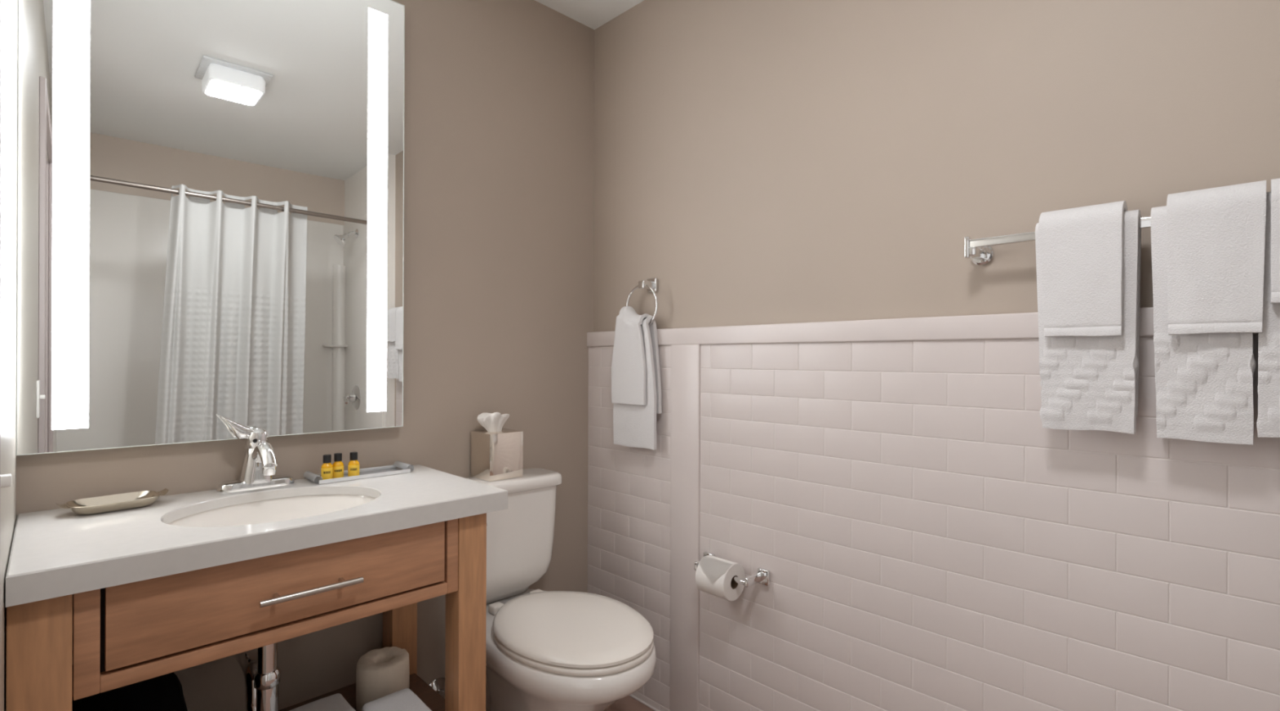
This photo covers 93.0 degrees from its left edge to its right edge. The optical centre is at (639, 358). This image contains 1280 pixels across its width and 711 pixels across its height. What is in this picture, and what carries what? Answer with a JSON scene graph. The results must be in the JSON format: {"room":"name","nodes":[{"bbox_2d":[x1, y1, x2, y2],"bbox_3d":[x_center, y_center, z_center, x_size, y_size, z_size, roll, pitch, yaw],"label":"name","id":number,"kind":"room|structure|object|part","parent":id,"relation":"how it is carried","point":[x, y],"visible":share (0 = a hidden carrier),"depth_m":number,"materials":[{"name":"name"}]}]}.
{"room":"hotel bathroom","nodes":[
{"label":"hotel bathroom","id":0,"kind":"room"},
{"bbox_2d":[0,0,17,710],"bbox_3d":[-0.327,-0.038,0.184,0.120,2.485,2.920,0,0,-44],"label":"wall","id":1,"kind":"structure","parent":0,"point":[9,41],"depth_m":0.98,"materials":[{"name":"beige paint"}]},
{"bbox_2d":[0,0,2,488],"bbox_3d":[-0.272,0.145,0.137,0.136,2.120,1.015,0,0,-44],"label":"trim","id":2,"kind":"structure","parent":1,"relation":"attached to","point":[1,1],"depth_m":0.54,"materials":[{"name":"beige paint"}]},
{"bbox_2d":[0,474,12,487],"bbox_3d":[-0.655,0.132,0.619,0.020,0.116,0.072,0,0,-44],"label":"light switch","id":3,"kind":"object","parent":1,"relation":"attached to","point":[6,479],"visible":1,"depth_m":0.62,"materials":[{"name":"white plastic"}]},
{"bbox_2d":[16,0,594,710],"bbox_3d":[-0.940,-0.040,1.709,2.242,2.485,0.120,0,0,-44],"label":"wall","id":4,"kind":"structure","parent":0,"point":[499,95],"depth_m":1.99,"materials":[{"name":"beige paint"}]},
{"bbox_2d":[15,0,404,455],"bbox_3d":[-1.001,-0.424,1.536,0.802,1.250,0.029,0,0,-44],"label":"mirror","id":5,"kind":"object","parent":4,"relation":"attached to","point":[210,227],"visible":0.93,"depth_m":1.47,"materials":[{"name":"silver mirror"}]},
{"bbox_2d":[428,677,444,698],"bbox_3d":[-0.607,0.929,1.891,0.092,0.333,0.090,0,0,-44],"label":"valve","id":6,"kind":"object","parent":4,"relation":"attached to","point":[437,685],"visible":0.17,"depth_m":1.91,"materials":[{"name":"silver metal"}]},
{"bbox_2d":[534,0,644,29],"bbox_3d":[0.126,-1.329,0.621,2.242,0.100,3.160,0,0,-44],"label":"ceiling","id":7,"kind":"structure","parent":0,"point":[593,14],"depth_m":2.22,"materials":[{"name":"white paint"}]},
{"bbox_2d":[603,695,654,710],"bbox_3d":[0.117,1.246,0.621,2.242,0.080,3.160,0,0,-44],"label":"floor","id":8,"kind":"structure","parent":0,"point":[628,703],"depth_m":2.10,"materials":[{"name":"tile"}]},
{"bbox_2d":[5,512,486,710],"bbox_3d":[-0.821,0.788,1.363,0.821,0.830,0.496,0,0,-44],"label":"vanity cabinet","id":9,"kind":"object","parent":8,"relation":"on","point":[60,649],"visible":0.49,"depth_m":1.16,"materials":[{"name":"brown wood"}]},
{"bbox_3d":[-0.965,0.788,0.976,0.074,0.830,0.070,0,0,-44],"label":"leg","id":10,"kind":"part","parent":9,"relation":"part of","materials":[{"name":"brown wood"}]},
{"bbox_2d":[72,671,187,710],"bbox_3d":[-1.058,0.747,1.207,0.255,0.339,0.325,0,0,-44],"label":"trash can","id":11,"kind":"object","parent":9,"relation":"on","point":[163,692],"visible":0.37,"depth_m":1.16,"materials":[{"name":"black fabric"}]},
{"bbox_2d":[5,464,507,607],"bbox_3d":[-0.816,0.350,1.392,0.866,0.046,0.507,0,0,-44],"label":"countertop","id":12,"kind":"structure","parent":9,"relation":"on","point":[60,552],"depth_m":1.18,"materials":[{"name":"white stone"}]},
{"bbox_2d":[55,488,168,515],"bbox_3d":[-1.138,0.312,1.315,0.098,0.027,0.184,0,0,40],"label":"soap dish","id":13,"kind":"object","parent":12,"relation":"on","point":[112,503],"visible":1,"depth_m":1.31,"materials":[{"name":"white ceramic"}]},
{"bbox_2d":[216,416,294,494],"bbox_3d":[-0.925,0.232,1.485,0.168,0.188,0.154,0,0,-44],"label":"faucet","id":14,"kind":"object","parent":12,"relation":"on","point":[260,464],"visible":1,"depth_m":1.49,"materials":[{"name":"silver metal"}]},
{"bbox_3d":[-0.982,0.169,1.492,0.080,0.062,0.028,0,0,-44],"label":"lever handle","id":15,"kind":"part","parent":14,"relation":"part of","materials":[{"name":"silver metal"}]},
{"bbox_3d":[-0.959,0.314,1.520,0.168,0.024,0.056,0,0,-44],"label":"plate","id":16,"kind":"part","parent":14,"relation":"part of","materials":[{"name":"silver metal"}]},
{"bbox_3d":[-0.914,0.240,1.477,0.037,0.073,0.128,0,0,-44],"label":"spout","id":17,"kind":"part","parent":14,"relation":"part of","materials":[{"name":"silver metal"}]},
{"bbox_2d":[168,493,377,527],"bbox_3d":[-0.810,0.421,1.370,0.479,0.140,0.380,0,0,-44],"label":"sink basin","id":18,"kind":"object","parent":12,"relation":"in","point":[278,509],"visible":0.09,"depth_m":1.50,"materials":[{"name":"white ceramic"}]},
{"bbox_2d":[233,642,280,710],"bbox_3d":[-0.899,0.686,1.457,0.099,0.376,0.299,0,0,-44],"label":"drain pipe","id":19,"kind":"object","parent":18,"relation":"attached to","point":[261,673],"visible":0.57,"depth_m":1.34,"materials":[{"name":"silver metal"}]},
{"bbox_2d":[303,461,413,484],"bbox_3d":[-0.778,0.316,1.690,0.263,0.021,0.098,0,0,-44],"label":"tray","id":20,"kind":"object","parent":12,"relation":"on","point":[403,468],"visible":0.94,"depth_m":1.70,"materials":[{"name":"silver metal"}]},
{"bbox_2d":[320,454,333,479],"bbox_3d":[-0.829,0.290,1.609,0.028,0.068,0.029,0,0,-44],"label":"toiletry bottle","id":21,"kind":"object","parent":20,"relation":"on","point":[326,468],"visible":0.96,"depth_m":1.60,"materials":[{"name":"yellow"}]},
{"bbox_2d":[332,453,343,478],"bbox_3d":[-0.813,0.290,1.635,0.028,0.068,0.029,0,0,-44],"label":"toiletry bottle","id":22,"kind":"object","parent":20,"relation":"on","point":[338,466],"visible":0.91,"depth_m":1.62,"materials":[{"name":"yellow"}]},
{"bbox_2d":[347,452,359,476],"bbox_3d":[-0.780,0.290,1.654,0.028,0.068,0.029,0,0,-44],"label":"toiletry bottle","id":23,"kind":"object","parent":20,"relation":"on","point":[353,464],"visible":0.94,"depth_m":1.65,"materials":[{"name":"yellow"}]},
{"bbox_3d":[-0.679,0.449,1.222,0.598,0.143,0.022,0,0,-44],"label":"drawer","id":24,"kind":"part","parent":9,"relation":"part of","materials":[{"name":"brown wood"}]},
{"bbox_3d":[-0.653,0.460,1.208,0.185,0.012,0.040,0,0,-44],"label":"handle","id":25,"kind":"part","parent":9,"relation":"part of","materials":[{"name":"silver metal"}]},
{"bbox_2d":[288,693,355,710],"bbox_3d":[-0.711,0.875,1.387,0.143,0.087,0.253,0,0,-44],"label":"folded towel","id":26,"kind":"object","parent":9,"relation":"on","point":[336,702],"visible":1,"depth_m":1.46,"materials":[{"name":"white fabric"}]},
{"bbox_2d":[278,673,444,710],"bbox_3d":[-0.837,0.930,1.379,0.809,0.025,0.444,0,0,-44],"label":"shelf","id":27,"kind":"object","parent":9,"relation":"attached to","point":[426,694],"depth_m":1.66,"materials":[{"name":"brown wood"}]},
{"bbox_2d":[355,646,409,710],"bbox_3d":[-0.682,0.855,1.612,0.130,0.126,0.130,0,0,-44],"label":"toilet roll","id":28,"kind":"object","parent":9,"relation":"on","point":[380,673],"visible":0.88,"depth_m":1.57,"materials":[{"name":"beige paper"}]},
{"bbox_2d":[360,688,431,710],"bbox_3d":[-0.579,0.875,1.450,0.120,0.086,0.164,0,0,-44],"label":"folded towel","id":29,"kind":"object","parent":9,"relation":"on","point":[404,700],"visible":1,"depth_m":1.47,"materials":[{"name":"white fabric"}]},
{"bbox_3d":[-0.703,0.789,1.776,0.074,0.830,0.070,0,0,-44],"label":"leg","id":30,"kind":"part","parent":9,"relation":"part of","materials":[{"name":"brown wood"}]},
{"bbox_3d":[-0.430,0.790,1.497,0.074,0.830,0.070,0,0,-44],"label":"leg","id":31,"kind":"part","parent":9,"relation":"part of","materials":[{"name":"brown wood"}]},
{"bbox_2d":[464,468,656,710],"bbox_3d":[-0.257,0.797,1.788,0.410,0.816,0.714,0,0,-44],"label":"toilet","id":32,"kind":"object","parent":8,"relation":"on","point":[546,651],"visible":0.79,"depth_m":1.70,"materials":[{"name":"white ceramic"}]},
{"bbox_2d":[471,412,523,481],"bbox_3d":[-0.471,0.281,1.987,0.128,0.213,0.121,0,0,-44],"label":"tissue box","id":33,"kind":"object","parent":32,"relation":"on","point":[496,451],"visible":1,"depth_m":1.95,"materials":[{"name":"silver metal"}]},
{"bbox_3d":[-0.444,0.406,1.981,0.384,0.037,0.174,0,0,-44],"label":"tank lid","id":34,"kind":"part","parent":32,"relation":"part of","materials":[{"name":"white ceramic"}]},
{"bbox_3d":[-0.449,0.604,1.986,0.362,0.356,0.162,0,0,-44],"label":"tank","id":35,"kind":"part","parent":32,"relation":"part of","materials":[{"name":"white ceramic"}]},
{"bbox_3d":[-0.255,0.995,1.786,0.410,0.421,0.707,0,0,-44],"label":"bowl","id":36,"kind":"part","parent":32,"relation":"part of","materials":[{"name":"white ceramic"}]},
{"bbox_3d":[-0.196,0.775,1.725,0.400,0.018,0.521,0,0,-44],"label":"seat","id":37,"kind":"part","parent":32,"relation":"part of","materials":[{"name":"white plastic"}]},
{"bbox_3d":[-0.197,0.753,1.726,0.402,0.023,0.522,0,0,-44],"label":"seat","id":38,"kind":"part","parent":32,"relation":"part of","materials":[{"name":"white plastic"}]},
{"bbox_2d":[593,0,1279,332],"bbox_3d":[0.923,-0.033,1.319,0.120,2.485,3.040,0,0,-44],"label":"wall","id":39,"kind":"structure","parent":0,"point":[763,162],"depth_m":1.54,"materials":[{"name":"beige paint"}]},
{"bbox_2d":[587,345,671,710],"bbox_3d":[-0.039,0.581,2.198,0.026,1.251,0.442,0,0,-44],"label":"tile wainscoting","id":40,"kind":"structure","parent":39,"relation":"attached to","point":[629,488],"depth_m":2.17,"materials":[{"name":"tile"}]},
{"bbox_2d":[626,277,657,325],"bbox_3d":[0.022,-0.191,2.112,0.062,0.178,0.154,0,0,-44],"label":"towel ring","id":41,"kind":"object","parent":39,"relation":"attached to","point":[651,285],"visible":0.73,"depth_m":2.09,"materials":[{"name":"silver metal"}]},
{"bbox_2d":[613,315,662,449],"bbox_3d":[-0.012,0.071,2.108,0.053,0.474,0.202,0,0,-44],"label":"hand towel","id":42,"kind":"object","parent":41,"relation":"hanging from","point":[633,425],"visible":0.61,"depth_m":2.06,"materials":[{"name":"white fabric"}]},
{"bbox_2d":[611,306,648,405],"bbox_3d":[-0.023,-0.013,2.118,0.076,0.342,0.165,0,0,-44],"label":"washcloth","id":43,"kind":"object","parent":42,"relation":"on","point":[628,362],"visible":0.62,"depth_m":2.10,"materials":[{"name":"white fabric"}]},
{"bbox_2d":[629,693,659,710],"bbox_3d":[0.499,1.205,1.623,0.009,0.006,2.020,0,0,-44],"label":"trim","id":44,"kind":"structure","parent":39,"relation":"attached to","point":[631,695],"depth_m":2.12,"materials":[{"name":"white tile"}]},
{"bbox_2d":[670,344,700,710],"bbox_3d":[0.155,0.580,1.994,0.033,1.253,0.123,0,0,-44],"label":"trim","id":45,"kind":"structure","parent":39,"relation":"attached to","point":[685,358],"depth_m":1.98,"materials":[{"name":"tile"}]},
{"bbox_2d":[694,551,769,587],"bbox_3d":[0.265,0.633,1.811,0.077,0.044,0.241,0,0,-44],"label":"toilet paper holder","id":46,"kind":"object","parent":39,"relation":"attached to","point":[762,576],"visible":0.7,"depth_m":1.75,"materials":[{"name":"silver metal"}]},
{"bbox_3d":[0.194,0.633,1.884,0.077,0.044,0.038,0,0,-44],"label":"post","id":47,"kind":"part","parent":46,"relation":"part of","materials":[{"name":"silver metal"}]},
{"bbox_2d":[695,555,745,601],"bbox_3d":[0.237,0.649,1.797,0.110,0.108,0.106,0,0,-44],"label":"toilet roll","id":48,"kind":"object","parent":46,"relation":"on","point":[714,575],"visible":0.96,"depth_m":1.76,"materials":[{"name":"white paper"}]},
{"bbox_3d":[0.336,0.633,1.738,0.077,0.044,0.038,0,0,-44],"label":"post","id":49,"kind":"part","parent":46,"relation":"part of","materials":[{"name":"silver metal"}]},
{"bbox_2d":[586,306,1257,346],"bbox_3d":[0.512,-0.070,1.631,0.034,0.055,2.020,0,0,-44],"label":"trim","id":50,"kind":"structure","parent":39,"relation":"attached to","point":[1022,325],"depth_m":1.53,"materials":[{"name":"tile"}]},
{"bbox_2d":[699,334,1279,710],"bbox_3d":[0.709,0.583,1.431,0.027,1.251,1.456,0,0,-44],"label":"tile wainscoting","id":51,"kind":"structure","parent":39,"relation":"attached to","point":[911,511],"depth_m":1.38,"materials":[{"name":"tile"}]},
{"bbox_2d":[964,217,1151,265],"bbox_3d":[0.976,-0.239,1.126,0.074,0.056,0.688,0,0,-44],"label":"towel bar","id":52,"kind":"object","parent":39,"relation":"attached to","point":[980,251],"visible":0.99,"depth_m":1.32,"materials":[{"name":"silver metal"}]},
{"bbox_2d":[1035,209,1141,434],"bbox_3d":[0.872,-0.068,1.187,0.054,0.418,0.163,0,0,-44],"label":"bath towel","id":53,"kind":"object","parent":52,"relation":"hanging from","point":[1087,383],"visible":0.59,"depth_m":1.15,"materials":[{"name":"white fabric"}]},
{"bbox_2d":[1038,200,1127,337],"bbox_3d":[0.868,-0.169,1.191,0.088,0.256,0.133,0,0,-44],"label":"hand towel","id":54,"kind":"object","parent":53,"relation":"on","point":[1082,248],"visible":0.94,"depth_m":1.16,"materials":[{"name":"white fabric"}]},
{"bbox_2d":[1150,205,1255,444],"bbox_3d":[0.988,-0.066,1.068,0.055,0.422,0.135,0,0,-44],"label":"bath towel","id":55,"kind":"object","parent":52,"relation":"hanging from","point":[1204,382],"visible":0.67,"depth_m":1.05,"materials":[{"name":"white fabric"}]},
{"bbox_2d":[1166,180,1266,335],"bbox_3d":[0.999,-0.169,1.054,0.090,0.256,0.123,0,0,-44],"label":"hand towel","id":56,"kind":"object","parent":55,"relation":"on","point":[1215,237],"visible":0.98,"depth_m":1.03,"materials":[{"name":"white fabric"}]},
{"bbox_2d":[1256,191,1279,437],"bbox_3d":[1.096,-0.073,0.958,0.054,0.408,0.172,0,0,-44],"label":"bath towel","id":57,"kind":"object","parent":52,"relation":"hanging from","point":[1268,424],"visible":0.71,"depth_m":0.99,"materials":[{"name":"white fabric"}]},
{"bbox_2d":[1270,177,1279,303],"bbox_3d":[1.096,-0.192,0.957,0.086,0.209,0.142,0,0,-44],"label":"hand towel","id":58,"kind":"object","parent":57,"relation":"on","point":[1275,183],"visible":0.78,"depth_m":0.98,"materials":[{"name":"white fabric"}]}
]}

